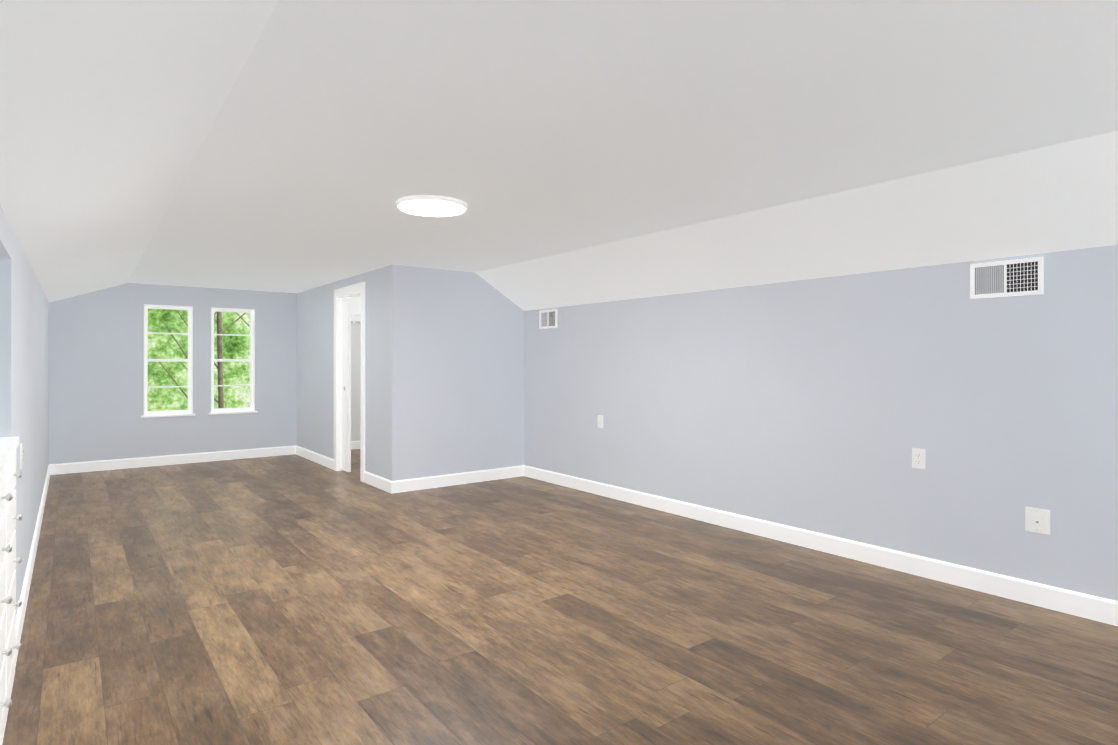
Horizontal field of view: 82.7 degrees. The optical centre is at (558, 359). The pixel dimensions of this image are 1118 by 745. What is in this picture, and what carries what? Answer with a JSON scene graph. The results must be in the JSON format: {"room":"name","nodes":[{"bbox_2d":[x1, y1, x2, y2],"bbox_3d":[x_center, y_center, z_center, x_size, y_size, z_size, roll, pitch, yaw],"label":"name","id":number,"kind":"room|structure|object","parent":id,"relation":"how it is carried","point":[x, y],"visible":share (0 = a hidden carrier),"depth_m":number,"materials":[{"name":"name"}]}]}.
{"room":"empty attic room","nodes":[
{"label":"empty attic room","id":0,"kind":"room"},
{"bbox_2d":[0,205,48,614],"bbox_3d":[-2.434,0.199,2.345,0.620,2.125,11.630,0,0,-38],"label":"wall","id":1,"kind":"structure","parent":0,"point":[24,359],"depth_m":3.29,"materials":[{"name":"blue paint"}]},
{"bbox_2d":[20,443,22,468],"bbox_3d":[-2.584,0.464,3.055,0.009,0.116,0.072,0,0,-38],"label":"electrical outlet","id":2,"kind":"object","parent":1,"relation":"attached to","point":[21,454],"visible":1,"depth_m":3.03,"materials":[{"name":"white plastic"}]},
{"bbox_2d":[15,465,49,666],"bbox_3d":[-3.920,1.212,4.796,0.014,0.115,5.627,0,0,-38],"label":"baseboard","id":3,"kind":"structure","parent":1,"relation":"attached to","point":[21,611],"depth_m":3.57,"materials":[{"name":"white wood"}]},
{"bbox_2d":[49,283,296,463],"bbox_3d":[-4.044,0.181,8.346,4.240,2.200,0.150,0,0,-38],"label":"wall","id":4,"kind":"structure","parent":0,"point":[96,375],"depth_m":7.54,"materials":[{"name":"blue paint"}]},
{"bbox_2d":[141,304,194,417],"bbox_3d":[-4.777,0.018,7.766,0.560,1.348,0.178,0,0,-38],"label":"window","id":5,"kind":"structure","parent":4,"relation":"in","point":[169,413],"depth_m":7.77,"materials":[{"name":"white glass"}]},
{"bbox_2d":[49,446,295,474],"bbox_3d":[-4.597,1.222,7.815,2.620,0.115,0.014,0,0,-38],"label":"baseboard","id":6,"kind":"structure","parent":4,"relation":"attached to","point":[79,467],"depth_m":7.69,"materials":[{"name":"white wood"}]},
{"bbox_2d":[209,307,256,414],"bbox_3d":[-4.214,0.020,8.199,0.560,1.348,0.178,0,0,-38],"label":"window","id":7,"kind":"structure","parent":4,"relation":"in","point":[251,409],"depth_m":8.22,"materials":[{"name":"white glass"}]},
{"bbox_2d":[296,266,387,478],"bbox_3d":[-2.565,0.178,7.415,0.110,2.200,3.130,0,0,-38],"label":"wall","id":8,"kind":"structure","parent":0,"point":[315,380],"depth_m":7.49,"materials":[{"name":"blue paint"}]},
{"bbox_2d":[296,446,333,469],"bbox_3d":[-3.080,1.222,7.980,0.014,0.115,1.600,0,0,-38],"label":"baseboard","id":9,"kind":"structure","parent":8,"relation":"attached to","point":[328,462],"depth_m":7.90,"materials":[{"name":"white wood"}]},
{"bbox_2d":[341,298,350,471],"bbox_3d":[-2.426,0.287,7.224,0.046,1.958,0.219,0,0,-38],"label":"door","id":10,"kind":"structure","parent":8,"relation":"in","point":[346,384],"depth_m":7.16,"materials":[{"name":"white wood"}]},
{"bbox_2d":[334,282,364,481],"bbox_3d":[-2.257,0.237,7.014,0.148,2.080,0.940,0,0,-38],"label":"door frame","id":11,"kind":"structure","parent":8,"relation":"attached to","point":[346,292],"depth_m":7.27,"materials":[{"name":"white wood"}]},
{"bbox_2d":[364,471,390,492],"bbox_3d":[-1.807,1.217,6.323,0.014,0.115,0.700,0,0,-38],"label":"baseboard","id":12,"kind":"structure","parent":8,"relation":"attached to","point":[379,482],"depth_m":6.30,"materials":[{"name":"white wood"}]},
{"bbox_2d":[351,297,360,440],"bbox_3d":[-1.962,0.190,7.878,1.410,2.180,3.130,0,0,-38],"label":"wall","id":13,"kind":"structure","parent":0,"point":[355,374],"depth_m":9.11,"materials":[{"name":"white paint"}]},
{"bbox_2d":[351,441,359,448],"bbox_3d":[-2.910,1.226,9.103,1.404,0.115,0.014,0,0,-38],"label":"baseboard","id":14,"kind":"structure","parent":13,"relation":"attached to","point":[355,444],"depth_m":9.09,"materials":[{"name":"white wood"}]},
{"bbox_2d":[351,313,360,323],"bbox_3d":[-2.906,-0.569,8.894,1.130,0.136,0.348,0,0,-38],"label":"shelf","id":15,"kind":"object","parent":13,"relation":"attached to","point":[355,317],"visible":0.23,"depth_m":8.84,"materials":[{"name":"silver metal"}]},
{"bbox_2d":[388,264,523,480],"bbox_3d":[-1.019,0.175,6.559,1.520,2.200,0.110,0,0,-38],"label":"wall","id":16,"kind":"structure","parent":0,"point":[455,372],"depth_m":6.44,"materials":[{"name":"blue paint"}]},
{"bbox_2d":[391,465,523,493],"bbox_3d":[-0.987,1.218,6.503,1.534,0.115,0.014,0,0,-38],"label":"baseboard","id":17,"kind":"structure","parent":16,"relation":"attached to","point":[406,485],"depth_m":6.45,"materials":[{"name":"white wood"}]},
{"bbox_2d":[0,0,1117,310],"bbox_3d":[-0.547,-0.747,3.798,4.140,0.654,11.630,0,0,-38],"label":"ceiling","id":18,"kind":"structure","parent":0,"point":[574,152],"depth_m":2.54,"materials":[{"name":"white paint"}]},
{"bbox_2d":[396,195,466,216],"bbox_3d":[-0.747,-0.898,3.739,0.410,0.031,0.410,0,0,-38],"label":"recessed light","id":19,"kind":"object","parent":18,"relation":"in","point":[432,205],"visible":1,"depth_m":3.67,"materials":[{"name":"white plastic"}]},
{"bbox_2d":[2,449,1117,744],"bbox_3d":[-0.706,1.326,3.669,5.140,0.120,11.930,0,0,-38],"label":"floor","id":20,"kind":"structure","parent":0,"point":[288,599],"depth_m":2.95,"materials":[{"name":"wood"}]},
{"bbox_2d":[0,437,21,744],"bbox_3d":[-1.746,0.785,1.654,0.464,0.950,2.000,0,0,-38],"label":"dresser","id":21,"kind":"object","parent":20,"relation":"on","point":[8,519],"visible":1,"depth_m":2.21,"materials":[{"name":"white wood"}]},
{"bbox_2d":[524,245,1117,600],"bbox_3d":[1.154,0.256,5.101,0.150,2.030,11.630,0,0,-38],"label":"wall","id":22,"kind":"structure","parent":0,"point":[824,405],"depth_m":3.95,"materials":[{"name":"blue paint"}]},
{"bbox_2d":[539,309,556,328],"bbox_3d":[-0.112,-0.419,6.618,0.012,0.190,0.295,0,0,-38],"label":"air vent","id":23,"kind":"object","parent":22,"relation":"in","point":[547,318],"visible":0.98,"depth_m":6.61,"materials":[{"name":"grey metal"}]},
{"bbox_2d":[598,415,602,427],"bbox_3d":[0.387,0.584,5.968,0.009,0.116,0.072,0,0,-38],"label":"electrical outlet","id":24,"kind":"object","parent":22,"relation":"attached to","point":[600,421],"visible":1,"depth_m":5.96,"materials":[{"name":"white plastic"}]},
{"bbox_2d":[524,465,1117,625],"bbox_3d":[2.076,1.209,3.764,0.014,0.115,8.090,0,0,-38],"label":"baseboard","id":25,"kind":"structure","parent":22,"relation":"attached to","point":[1092,607],"depth_m":3.91,"materials":[{"name":"white wood"}]},
{"bbox_2d":[912,448,924,468],"bbox_3d":[2.109,0.581,3.727,0.009,0.116,0.072,0,0,-38],"label":"electrical outlet","id":26,"kind":"object","parent":22,"relation":"attached to","point":[918,458],"visible":1,"depth_m":3.72,"materials":[{"name":"white plastic"}]},
{"bbox_2d":[970,257,1042,298],"bbox_3d":[2.375,-0.430,3.381,0.012,0.190,0.330,0,0,-38],"label":"air vent","id":27,"kind":"object","parent":22,"relation":"in","point":[1018,277],"visible":1,"depth_m":3.38,"materials":[{"name":"grey metal"}]},
{"bbox_2d":[1025,507,1049,534],"bbox_3d":[2.461,0.829,3.267,0.010,0.124,0.104,0,0,-38],"label":"outlet","id":28,"kind":"object","parent":22,"relation":"attached to","point":[1037,520],"visible":1,"depth_m":3.26,"materials":[{"name":"white plastic"}]},
{"label":"outside","id":29,"kind":"structure","parent":0,"visible":0},
{"bbox_2d":[154,312,216,398],"bbox_3d":[-5.953,0.287,9.994,1.468,6.995,0.210,0,0,-38],"label":"trunk","id":30,"kind":"object","parent":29,"point":[184,393],"depth_m":10.00,"materials":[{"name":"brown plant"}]},
{"bbox_2d":[147,309,249,410],"bbox_3d":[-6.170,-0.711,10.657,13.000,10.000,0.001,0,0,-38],"label":"trees","id":31,"kind":"object","parent":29,"point":[165,347],"depth_m":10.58,"materials":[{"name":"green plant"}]},
{"bbox_2d":[177,311,245,407],"bbox_3d":[-5.600,0.289,10.627,1.856,7.000,0.356,0,0,-38],"label":"trunk","id":32,"kind":"object","parent":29,"point":[220,400],"depth_m":10.53,"materials":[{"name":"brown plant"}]}
]}

